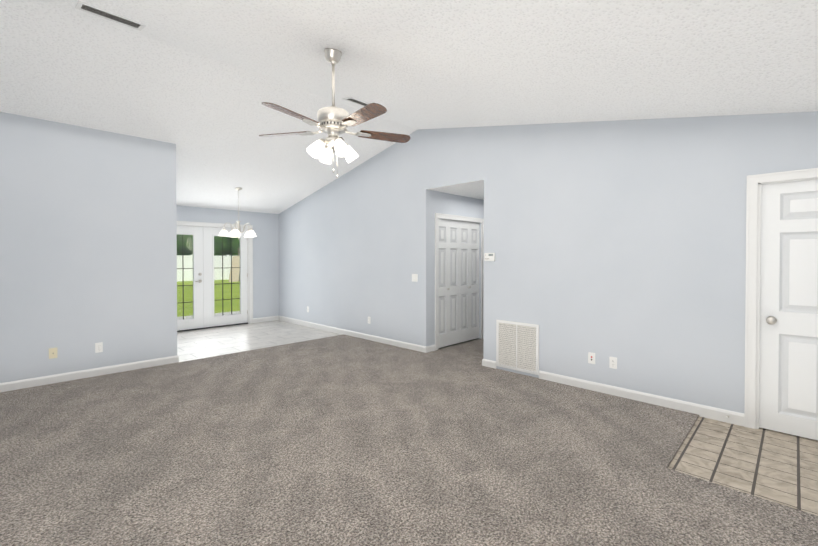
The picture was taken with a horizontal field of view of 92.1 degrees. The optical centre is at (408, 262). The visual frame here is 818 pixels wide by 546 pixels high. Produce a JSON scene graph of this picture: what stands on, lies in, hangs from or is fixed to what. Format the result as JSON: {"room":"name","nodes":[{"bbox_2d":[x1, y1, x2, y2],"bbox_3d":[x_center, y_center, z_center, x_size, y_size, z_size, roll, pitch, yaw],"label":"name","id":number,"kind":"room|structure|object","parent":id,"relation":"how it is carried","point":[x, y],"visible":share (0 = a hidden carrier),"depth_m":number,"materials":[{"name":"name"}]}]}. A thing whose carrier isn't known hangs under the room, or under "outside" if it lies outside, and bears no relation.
{"room":"living room","nodes":[
{"label":"living room","id":0,"kind":"room"},
{"bbox_2d":[0,112,176,382],"bbox_3d":[-4.078,-0.124,4.451,0.120,2.996,2.570,1,1,44],"label":"wall","id":1,"kind":"structure","parent":0,"point":[88,241],"depth_m":4.61,"materials":[{"name":"paint"}]},
{"bbox_2d":[49,348,56,358],"bbox_3d":[-4.006,1.024,4.442,0.014,0.117,0.072,1,1,44],"label":"outlet","id":2,"kind":"object","parent":1,"relation":"attached to","point":[52,352],"visible":1,"depth_m":4.44,"materials":[{"name":"beige plastic"}]},
{"bbox_2d":[0,356,178,391],"bbox_3d":[-3.985,1.322,4.466,0.014,0.105,2.400,1,1,44],"label":"baseboard","id":3,"kind":"structure","parent":1,"relation":"attached to","point":[44,380],"depth_m":4.63,"materials":[{"name":"white wood"}]},
{"bbox_2d":[95,342,102,352],"bbox_3d":[-3.720,1.024,4.736,0.010,0.117,0.072,1,1,44],"label":"outlet","id":4,"kind":"object","parent":1,"relation":"attached to","point":[98,347],"visible":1,"depth_m":4.73,"materials":[{"name":"white plastic"}]},
{"bbox_2d":[176,205,278,317],"bbox_3d":[-4.022,0.103,8.040,0.120,2.465,2.870,1,1,44],"label":"wall","id":5,"kind":"structure","parent":0,"point":[266,268],"depth_m":8.72,"materials":[{"name":"paint"}]},
{"bbox_2d":[177,225,247,330],"bbox_3d":[-4.107,0.302,7.909,0.103,2.020,1.762,1,1,44],"label":"french door","id":6,"kind":"structure","parent":5,"relation":"in","point":[203,285],"depth_m":7.96,"materials":[{"name":"white wood"}]},
{"bbox_2d":[177,221,252,331],"bbox_3d":[-4.133,0.272,7.934,0.172,2.130,1.950,1,1,44],"label":"door frame","id":7,"kind":"structure","parent":5,"relation":"attached to","point":[249,265],"depth_m":8.52,"materials":[{"name":"white wood"}]},
{"bbox_2d":[253,316,279,322],"bbox_3d":[-3.198,1.275,8.797,0.014,0.105,0.575,1,1,44],"label":"baseboard","id":8,"kind":"structure","parent":5,"relation":"attached to","point":[263,319],"depth_m":8.79,"materials":[{"name":"white wood"}]},
{"bbox_2d":[177,320,340,361],"bbox_3d":[-3.087,1.351,7.221,2.620,0.012,2.750,1,1,44],"label":"tile floor","id":9,"kind":"structure","parent":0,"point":[201,343],"depth_m":7.06,"materials":[{"name":"white tile"}]},
{"bbox_2d":[0,0,817,213],"bbox_3d":[-1.421,-1.563,3.840,9.690,1.193,5.440,1,1,44],"label":"ceiling","id":10,"kind":"structure","parent":0,"point":[197,82],"depth_m":3.31,"materials":[{"name":"white paint"}]},
{"bbox_2d":[75,0,145,30],"bbox_3d":[-2.322,-1.917,3.082,0.198,0.046,0.420,1,1,44],"label":"ceiling vent","id":11,"kind":"object","parent":10,"relation":"in","point":[103,13],"visible":0.94,"depth_m":3.07,"materials":[{"name":"white metal"}]},
{"bbox_2d":[219,187,256,238],"bbox_3d":[-3.114,-0.886,7.184,0.622,0.946,0.640,1,1,44],"label":"chandelier","id":12,"kind":"object","parent":10,"relation":"hanging from","point":[236,232],"visible":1,"depth_m":7.10,"materials":[{"name":"white glass"}]},
{"bbox_2d":[259,48,410,178],"bbox_3d":[-0.595,-1.199,3.152,1.252,1.045,1.275,1,1,44],"label":"ceiling fan","id":13,"kind":"object","parent":10,"relation":"hanging from","point":[333,121],"visible":0.98,"depth_m":3.12,"materials":[{"name":"silver metal"}]},
{"bbox_2d":[342,97,368,106],"bbox_3d":[-0.592,-1.923,4.761,0.178,0.042,0.400,1,1,44],"label":"ceiling vent","id":14,"kind":"object","parent":10,"relation":"in","point":[356,101],"visible":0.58,"depth_m":4.71,"materials":[{"name":"white metal"}]},
{"bbox_2d":[0,334,817,545],"bbox_3d":[0.522,1.377,4.067,6.950,0.026,8.200,1,1,44],"label":"floor carpet","id":15,"kind":"object","parent":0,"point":[343,440],"visible":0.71,"depth_m":2.73,"materials":[{"name":"grey carpet"}]},
{"bbox_2d":[431,190,483,344],"bbox_3d":[1.541,0.078,6.864,1.830,2.540,3.000,1,1,44],"label":"wall","id":16,"kind":"structure","parent":0,"point":[448,203],"depth_m":6.24,"materials":[{"name":"paint"}]},
{"bbox_2d":[439,219,478,347],"bbox_3d":[0.831,0.328,6.484,0.072,2.000,1.152,1,1,44],"label":"bifold door","id":17,"kind":"structure","parent":16,"relation":"in","point":[458,281],"depth_m":6.47,"materials":[{"name":"white wood"}]},
{"bbox_2d":[435,213,483,350],"bbox_3d":[0.835,0.300,6.480,0.082,2.105,1.300,1,1,44],"label":"door frame","id":18,"kind":"structure","parent":16,"relation":"attached to","point":[438,216],"depth_m":6.10,"materials":[{"name":"white wood"}]},
{"bbox_2d":[439,339,476,348],"bbox_3d":[-0.231,1.505,4.457,10.570,0.238,9.700,1,1,44],"label":"floor","id":19,"kind":"structure","parent":0,"point":[457,343],"depth_m":6.62,"materials":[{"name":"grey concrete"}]},
{"bbox_2d":[668,416,817,515],"bbox_3d":[2.793,1.400,2.577,1.620,0.012,1.390,1,1,44],"label":"floor","id":20,"kind":"structure","parent":19,"relation":"on","point":[775,466],"depth_m":2.76,"materials":[{"name":"beige tile"}]},
{"bbox_2d":[433,182,483,199],"bbox_3d":[1.748,-1.149,6.648,1.250,0.120,3.000,1,1,44],"label":"ceiling","id":21,"kind":"structure","parent":0,"point":[475,190],"depth_m":5.95,"materials":[{"name":"white paint"}]},
{"bbox_2d":[279,111,817,412],"bbox_3d":[0.442,-0.340,5.753,9.690,3.400,0.120,1,1,44],"label":"wall","id":22,"kind":"structure","parent":0,"point":[623,242],"depth_m":4.27,"materials":[{"name":"paint"}]},
{"bbox_2d":[280,316,427,352],"bbox_3d":[-1.361,1.290,7.443,4.534,0.105,0.014,1,1,44],"label":"baseboard","id":23,"kind":"structure","parent":22,"relation":"attached to","point":[411,346],"depth_m":6.98,"materials":[{"name":"white wood"}]},
{"bbox_2d":[412,274,417,281],"bbox_3d":[0.084,0.237,6.016,0.117,0.117,0.014,1,1,44],"label":"light switch","id":24,"kind":"object","parent":22,"relation":"attached to","point":[414,277],"visible":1,"depth_m":6.00,"materials":[{"name":"white plastic"}]},
{"bbox_2d":[482,359,495,367],"bbox_3d":[2.015,1.303,6.235,0.014,0.105,3.014,1,1,44],"label":"baseboard","id":25,"kind":"structure","parent":22,"relation":"attached to","point":[485,362],"depth_m":5.10,"materials":[{"name":"white wood"}]},
{"bbox_2d":[484,253,494,260],"bbox_3d":[1.037,-0.067,5.070,0.150,0.105,0.026,1,1,44],"label":"thermostat","id":26,"kind":"object","parent":22,"relation":"attached to","point":[489,256],"visible":1,"depth_m":5.06,"materials":[{"name":"white plastic"}]},
{"bbox_2d":[496,320,538,374],"bbox_3d":[1.314,1.025,4.814,0.570,0.590,0.017,1,1,44],"label":"air vent","id":27,"kind":"object","parent":22,"relation":"in","point":[517,346],"visible":1,"depth_m":4.80,"materials":[{"name":"white metal"}]},
{"bbox_2d":[588,352,594,363],"bbox_3d":[1.946,1.022,4.203,0.072,0.117,0.008,1,1,44],"label":"outlet","id":28,"kind":"object","parent":22,"relation":"attached to","point":[591,358],"visible":1,"depth_m":4.20,"materials":[{"name":"white plastic"}]},
{"bbox_2d":[609,357,616,368],"bbox_3d":[2.097,1.034,4.053,0.072,0.117,0.010,1,1,44],"label":"electrical outlet","id":29,"kind":"object","parent":22,"relation":"attached to","point":[613,362],"visible":1,"depth_m":4.05,"materials":[{"name":"white plastic"}]},
{"bbox_2d":[539,370,743,425],"bbox_3d":[2.178,1.327,3.974,1.835,0.105,0.014,1,1,44],"label":"baseboard","id":30,"kind":"structure","parent":22,"relation":"attached to","point":[719,414],"depth_m":3.80,"materials":[{"name":"white wood"}]},
{"bbox_2d":[744,168,817,428],"bbox_3d":[3.251,0.335,2.990,1.060,2.110,0.142,1,1,44],"label":"door frame","id":31,"kind":"structure","parent":22,"relation":"attached to","point":[752,299],"depth_m":3.28,"materials":[{"name":"white wood"}]},
{"bbox_2d":[759,179,817,439],"bbox_3d":[3.225,0.367,2.964,0.880,2.030,0.105,1,1,44],"label":"entry door","id":32,"kind":"structure","parent":22,"relation":"in","point":[788,391],"depth_m":3.16,"materials":[{"name":"white wood"}]},
{"label":"outside","id":33,"kind":"structure","parent":0,"visible":0},
{"bbox_2d":[177,234,239,319],"bbox_3d":[-32.065,-6.148,59.043,111.430,15.285,200.000,1,1,44],"label":"yard","id":34,"kind":"structure","parent":33,"point":[218,271],"depth_m":26.88,"materials":[{"name":"green plant"}]}
]}

